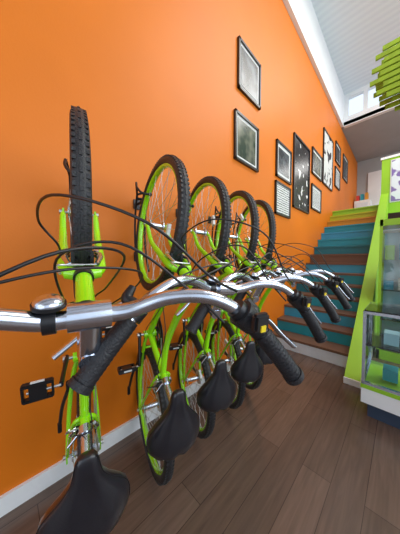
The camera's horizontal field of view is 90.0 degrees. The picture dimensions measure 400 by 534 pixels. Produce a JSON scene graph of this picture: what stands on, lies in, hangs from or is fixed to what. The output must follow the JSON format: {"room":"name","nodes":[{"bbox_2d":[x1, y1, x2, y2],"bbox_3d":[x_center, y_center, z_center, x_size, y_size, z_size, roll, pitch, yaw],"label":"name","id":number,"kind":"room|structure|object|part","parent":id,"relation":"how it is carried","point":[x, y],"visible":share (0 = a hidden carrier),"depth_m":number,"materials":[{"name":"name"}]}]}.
{"room":"bicycle shop","nodes":[
{"label":"bicycle shop","id":0,"kind":"room"},
{"bbox_2d":[0,0,357,495],"bbox_3d":[1.607,-1.466,3.588,13.400,5.220,0.150,-2,3,-45],"label":"wall","id":1,"kind":"structure","parent":0,"point":[153,79],"depth_m":1.41,"materials":[{"name":"orange paint"}]},
{"bbox_2d":[63,158,71,246],"bbox_3d":[-0.651,-0.240,1.072,0.095,0.566,0.326,-1,2,-26],"label":"wall rack","id":2,"kind":"object","parent":1,"relation":"attached to","point":[65,162],"visible":0.15,"depth_m":1.00,"materials":[{"name":"black metal"}]},
{"bbox_2d":[0,105,303,533],"bbox_3d":[-0.411,0.327,0.705,0.731,1.778,1.211,-1,2,-32],"label":"bicycle","id":3,"kind":"object","parent":2,"relation":"hanging from","point":[95,498],"visible":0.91,"depth_m":0.50,"materials":[{"name":"metal"}]},
{"bbox_3d":[-0.363,0.627,0.634,0.101,0.213,0.175,-1,9,-32],"label":"seat post","id":4,"kind":"part","parent":3,"relation":"part of","materials":[{"name":"silver metal"}]},
{"bbox_3d":[-0.403,0.447,0.696,0.147,0.934,0.602,-1,9,-32],"label":"frame","id":5,"kind":"part","parent":3,"relation":"part of","materials":[{"name":"metal"}]},
{"bbox_3d":[-0.514,0.640,0.983,0.019,0.462,0.189,-1,9,-32],"label":"chain","id":6,"kind":"part","parent":3,"relation":"part of","materials":[{"name":"metal"}]},
{"bbox_2d":[0,362,233,517],"bbox_3d":[-1.021,1.190,0.960,5.840,0.095,0.018,-2,3,-45],"label":"baseboard","id":7,"kind":"structure","parent":1,"relation":"attached to","point":[28,489],"depth_m":1.15,"materials":[{"name":"white paint"}]},
{"bbox_2d":[133,182,151,271],"bbox_3d":[-0.394,-0.250,1.347,0.095,0.566,0.303,-1,2,-23],"label":"wall rack","id":8,"kind":"object","parent":1,"relation":"attached to","point":[136,202],"visible":0.64,"depth_m":1.38,"materials":[{"name":"black metal"}]},
{"bbox_2d":[51,154,326,485],"bbox_3d":[-0.199,0.319,0.968,0.728,1.776,1.210,-1,2,-31],"label":"bicycle","id":9,"kind":"object","parent":8,"relation":"hanging from","point":[176,431],"visible":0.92,"depth_m":0.81,"materials":[{"name":"metal"}]},
{"bbox_3d":[-0.267,0.631,1.262,0.019,0.462,0.189,-1,9,-29],"label":"chain","id":10,"kind":"part","parent":9,"relation":"part of","materials":[{"name":"metal"}]},
{"bbox_3d":[-0.135,0.617,0.906,0.101,0.213,0.175,-1,9,-29],"label":"seat post","id":11,"kind":"part","parent":9,"relation":"part of","materials":[{"name":"silver metal"}]},
{"bbox_3d":[-0.171,0.438,0.970,0.147,0.934,0.602,-1,9,-29],"label":"frame","id":12,"kind":"part","parent":9,"relation":"part of","materials":[{"name":"metal"}]},
{"bbox_2d":[176,204,193,260],"bbox_3d":[-0.129,-0.260,1.619,0.095,0.566,0.296,-1,2,-17],"label":"wall rack","id":13,"kind":"object","parent":1,"relation":"attached to","point":[192,205],"visible":0.22,"depth_m":1.69,"materials":[{"name":"black metal"}]},
{"bbox_2d":[169,176,340,438],"bbox_3d":[0.023,0.309,1.232,0.729,1.776,1.216,-1,2,-25],"label":"bicycle","id":14,"kind":"object","parent":13,"relation":"hanging from","point":[218,392],"visible":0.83,"depth_m":1.07,"materials":[{"name":"metal"}]},
{"bbox_3d":[-0.019,0.620,1.531,0.019,0.462,0.189,-1,9,-23],"label":"chain","id":15,"kind":"part","parent":14,"relation":"part of","materials":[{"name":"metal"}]},
{"bbox_3d":[0.075,0.610,1.163,0.101,0.213,0.175,-1,9,-23],"label":"seat post","id":16,"kind":"part","parent":14,"relation":"part of","materials":[{"name":"silver metal"}]},
{"bbox_3d":[0.047,0.430,1.229,0.147,0.934,0.602,-1,9,-23],"label":"frame","id":17,"kind":"part","parent":14,"relation":"part of","materials":[{"name":"metal"}]},
{"bbox_2d":[208,206,220,256],"bbox_3d":[0.161,-0.269,1.899,0.098,0.566,0.310,0,2,-13],"label":"wall rack","id":18,"kind":"object","parent":1,"relation":"attached to","point":[215,206],"visible":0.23,"depth_m":1.93,"materials":[{"name":"black metal"}]},
{"bbox_2d":[204,190,351,408],"bbox_3d":[0.271,0.299,1.494,0.729,1.776,1.217,-1,2,-17],"label":"bicycle","id":19,"kind":"object","parent":18,"relation":"hanging from","point":[247,367],"visible":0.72,"depth_m":1.33,"materials":[{"name":"metal"}]},
{"bbox_3d":[0.261,0.611,1.795,0.019,0.462,0.189,-1,9,-16],"label":"chain","id":20,"kind":"part","parent":19,"relation":"part of","materials":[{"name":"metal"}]},
{"bbox_3d":[0.290,0.421,1.487,0.147,0.934,0.602,-1,9,-16],"label":"frame","id":21,"kind":"part","parent":19,"relation":"part of","materials":[{"name":"metal"}]},
{"bbox_3d":[0.309,0.602,1.418,0.101,0.213,0.175,-1,9,-16],"label":"seat post","id":22,"kind":"part","parent":19,"relation":"part of","materials":[{"name":"silver metal"}]},
{"bbox_2d":[229,212,246,266],"bbox_3d":[0.398,-0.278,2.139,0.099,0.566,0.307,0,2,-10],"label":"wall rack","id":23,"kind":"object","parent":1,"relation":"attached to","point":[236,218],"visible":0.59,"depth_m":2.16,"materials":[{"name":"black metal"}]},
{"bbox_2d":[228,200,354,389],"bbox_3d":[0.479,0.291,1.729,0.729,1.776,1.217,0,2,-13],"label":"bicycle","id":24,"kind":"object","parent":23,"relation":"hanging from","point":[264,205],"visible":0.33,"depth_m":1.54,"materials":[{"name":"metal"}]},
{"bbox_3d":[0.498,0.413,1.721,0.147,0.934,0.602,0,9,-12],"label":"frame","id":25,"kind":"part","parent":24,"relation":"part of","materials":[{"name":"metal"}]},
{"bbox_2d":[233,108,258,172],"bbox_3d":[0.576,-1.511,2.438,0.520,0.550,0.029,-2,3,-45],"label":"picture frame","id":26,"kind":"object","parent":1,"relation":"attached to","point":[246,134],"visible":1,"depth_m":2.42,"materials":[{"name":"white paper"}]},
{"bbox_2d":[237,35,260,109],"bbox_3d":[0.611,-2.337,2.444,0.500,0.560,0.029,-2,3,-45],"label":"picture frame","id":27,"kind":"object","parent":1,"relation":"attached to","point":[248,66],"visible":1,"depth_m":2.42,"materials":[{"name":"white paper"}]},
{"bbox_2d":[274,180,290,218],"bbox_3d":[1.329,-1.062,3.200,0.560,0.500,0.029,-2,3,-45],"label":"picture frame","id":28,"kind":"object","parent":1,"relation":"attached to","point":[282,193],"visible":1,"depth_m":3.17,"materials":[{"name":"white paper"}]},
{"bbox_2d":[275,138,291,184],"bbox_3d":[1.343,-1.652,3.193,0.560,0.540,0.029,-2,3,-45],"label":"picture frame","id":29,"kind":"object","parent":1,"relation":"attached to","point":[283,155],"visible":1,"depth_m":3.17,"materials":[{"name":"white paper"}]},
{"bbox_2d":[292,132,310,213],"bbox_3d":[1.915,-1.697,3.758,0.830,1.270,0.029,-2,3,-45],"label":"poster","id":30,"kind":"object","parent":1,"relation":"attached to","point":[301,152],"visible":1,"depth_m":3.71,"materials":[{"name":"paper"}]},
{"bbox_2d":[283,0,343,127],"bbox_3d":[0.526,-4.485,2.370,10.300,0.900,0.210,-2,3,-45],"label":"trim","id":31,"kind":"structure","parent":1,"relation":"attached to","point":[302,14],"depth_m":4.08,"materials":[{"name":"white paint"}]},
{"bbox_2d":[310,183,321,213],"bbox_3d":[2.566,-1.495,4.409,0.680,0.520,0.029,-2,3,-45],"label":"picture frame","id":32,"kind":"object","parent":1,"relation":"attached to","point":[316,193],"visible":1,"depth_m":4.39,"materials":[{"name":"white paper"}]},
{"bbox_2d":[311,146,322,181],"bbox_3d":[2.573,-2.235,4.390,0.700,0.540,0.029,-2,3,-45],"label":"picture frame","id":33,"kind":"object","parent":1,"relation":"attached to","point":[316,159],"visible":1,"depth_m":4.36,"materials":[{"name":"white paper"}]},
{"bbox_2d":[322,127,333,191],"bbox_3d":[3.205,-2.636,5.003,0.880,1.280,0.029,-2,3,-45],"label":"poster","id":34,"kind":"object","parent":1,"relation":"attached to","point":[328,144],"visible":1,"depth_m":4.97,"materials":[{"name":"white paper"}]},
{"bbox_2d":[334,166,340,190],"bbox_3d":[3.945,-2.532,5.738,0.600,0.540,0.029,-2,3,-45],"label":"picture frame","id":35,"kind":"object","parent":1,"relation":"attached to","point":[337,173],"visible":1,"depth_m":5.72,"materials":[{"name":"white paper"}]},
{"bbox_2d":[335,140,340,167],"bbox_3d":[3.945,-3.211,5.715,0.600,0.540,0.029,-2,3,-45],"label":"picture frame","id":36,"kind":"object","parent":1,"relation":"attached to","point":[337,147],"visible":1,"depth_m":5.68,"materials":[{"name":"white paper"}]},
{"bbox_2d":[342,153,347,183],"bbox_3d":[4.691,-3.157,6.456,0.700,0.740,0.029,-2,3,-45],"label":"picture frame","id":37,"kind":"object","parent":1,"relation":"attached to","point":[345,161],"visible":1,"depth_m":6.45,"materials":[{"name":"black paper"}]},
{"bbox_2d":[0,347,399,533],"bbox_3d":[3.717,1.267,1.550,13.400,0.100,6.150,-2,3,-45],"label":"floor","id":38,"kind":"structure","parent":0,"point":[308,457],"depth_m":1.20,"materials":[{"name":"wood"}]},
{"bbox_2d":[272,205,378,367],"bbox_3d":[2.699,-0.167,3.918,3.686,2.600,0.978,-2,3,-45],"label":"staircase","id":39,"kind":"structure","parent":38,"relation":"on","point":[344,244],"depth_m":3.41,"materials":[{"name":"paint"}]},
{"bbox_2d":[344,193,388,381],"bbox_3d":[2.933,-0.257,3.356,3.900,2.820,0.135,-2,3,-45],"label":"parapet","id":40,"kind":"object","parent":38,"relation":"on","point":[369,292],"visible":0.64,"depth_m":2.80,"materials":[{"name":"paint"}]},
{"bbox_2d":[343,347,374,388],"bbox_3d":[2.931,1.107,3.395,3.914,0.090,0.153,-2,3,-45],"label":"baseboard","id":41,"kind":"structure","parent":40,"relation":"attached to","point":[346,380],"depth_m":2.03,"materials":[{"name":"white paint"}]},
{"bbox_2d":[360,302,399,428],"bbox_3d":[1.885,0.787,1.394,0.508,0.869,1.138,-2,3,-45],"label":"display cabinet","id":42,"kind":"object","parent":38,"relation":"on","point":[380,382],"visible":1,"depth_m":1.60,"materials":[{"name":"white paint"}]},
{"bbox_2d":[376,218,399,363],"bbox_3d":[2.833,0.299,2.316,0.430,1.780,1.130,-2,3,-45],"label":"case","id":43,"kind":"object","parent":38,"relation":"on","point":[389,241],"visible":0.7,"depth_m":2.69,"materials":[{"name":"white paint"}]},
{"bbox_2d":[311,0,399,94],"bbox_3d":[2.668,-4.913,0.296,10.450,0.100,6.150,-2,3,-45],"label":"ceiling","id":44,"kind":"structure","parent":0,"point":[354,32],"depth_m":4.27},
{"bbox_2d":[370,37,399,110],"bbox_3d":[3.409,-3.749,2.759,0.570,2.400,1.550,-2,3,-45],"label":"pendant lamp","id":45,"kind":"object","parent":44,"relation":"hanging from","point":[387,84],"visible":1,"depth_m":3.03,"materials":[{"name":"wood"}]},
{"bbox_2d":[342,107,399,162],"bbox_3d":[7.377,-4.197,4.983,3.100,0.100,6.150,-2,3,-45],"label":"ceiling","id":46,"kind":"structure","parent":0,"point":[377,136],"depth_m":6.43,"materials":[{"name":"grey paint"}]},
{"bbox_2d":[344,83,399,128],"bbox_3d":[6.392,-4.537,3.848,0.120,0.900,5.940,-2,3,-45],"label":"wall","id":47,"kind":"structure","parent":0,"point":[364,90],"depth_m":5.61,"materials":[{"name":"white paint"}]},
{"bbox_2d":[357,151,399,199],"bbox_3d":[8.522,-1.618,6.207,0.120,5.340,6.150,-2,3,-45],"label":"wall","id":48,"kind":"structure","parent":0,"point":[365,167],"depth_m":7.98,"materials":[{"name":"grey paint"}]},
{"bbox_2d":[368,170,381,205],"bbox_3d":[6.966,-2.648,7.622,0.048,2.100,0.900,-2,3,-45],"label":"door","id":49,"kind":"structure","parent":48,"relation":"in","point":[374,178],"depth_m":7.76,"materials":[{"name":"white paint"}]},
{"bbox_2d":[388,212,399,218],"bbox_3d":[7.153,-1.377,4.754,3.880,0.240,6.000,-2,3,-45],"label":"floor","id":50,"kind":"structure","parent":0,"point":[391,215],"depth_m":4.90,"materials":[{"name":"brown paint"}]},
{"bbox_2d":[354,192,371,207],"bbox_3d":[6.249,-2.189,7.674,0.620,1.180,0.460,-2,3,-45],"label":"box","id":51,"kind":"object","parent":50,"relation":"on","point":[360,202],"visible":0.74,"depth_m":7.49,"materials":[{"name":"white paint"}]},
{"bbox_2d":[381,153,399,213],"bbox_3d":[6.071,-1.850,2.987,0.100,1.310,5.035,-2,3,-45],"label":"balcony balustrade","id":52,"kind":"object","parent":50,"relation":"attached to","point":[393,207],"visible":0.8,"depth_m":4.65,"materials":[{"name":"paint"}]},
{"bbox_2d":[390,158,399,202],"bbox_3d":[4.670,-1.968,4.345,0.014,0.970,0.780,-2,3,-45],"label":"banner","id":53,"kind":"object","parent":52,"relation":"attached to","point":[395,163],"visible":1,"depth_m":4.56,"materials":[{"name":"white fabric"}]}
]}

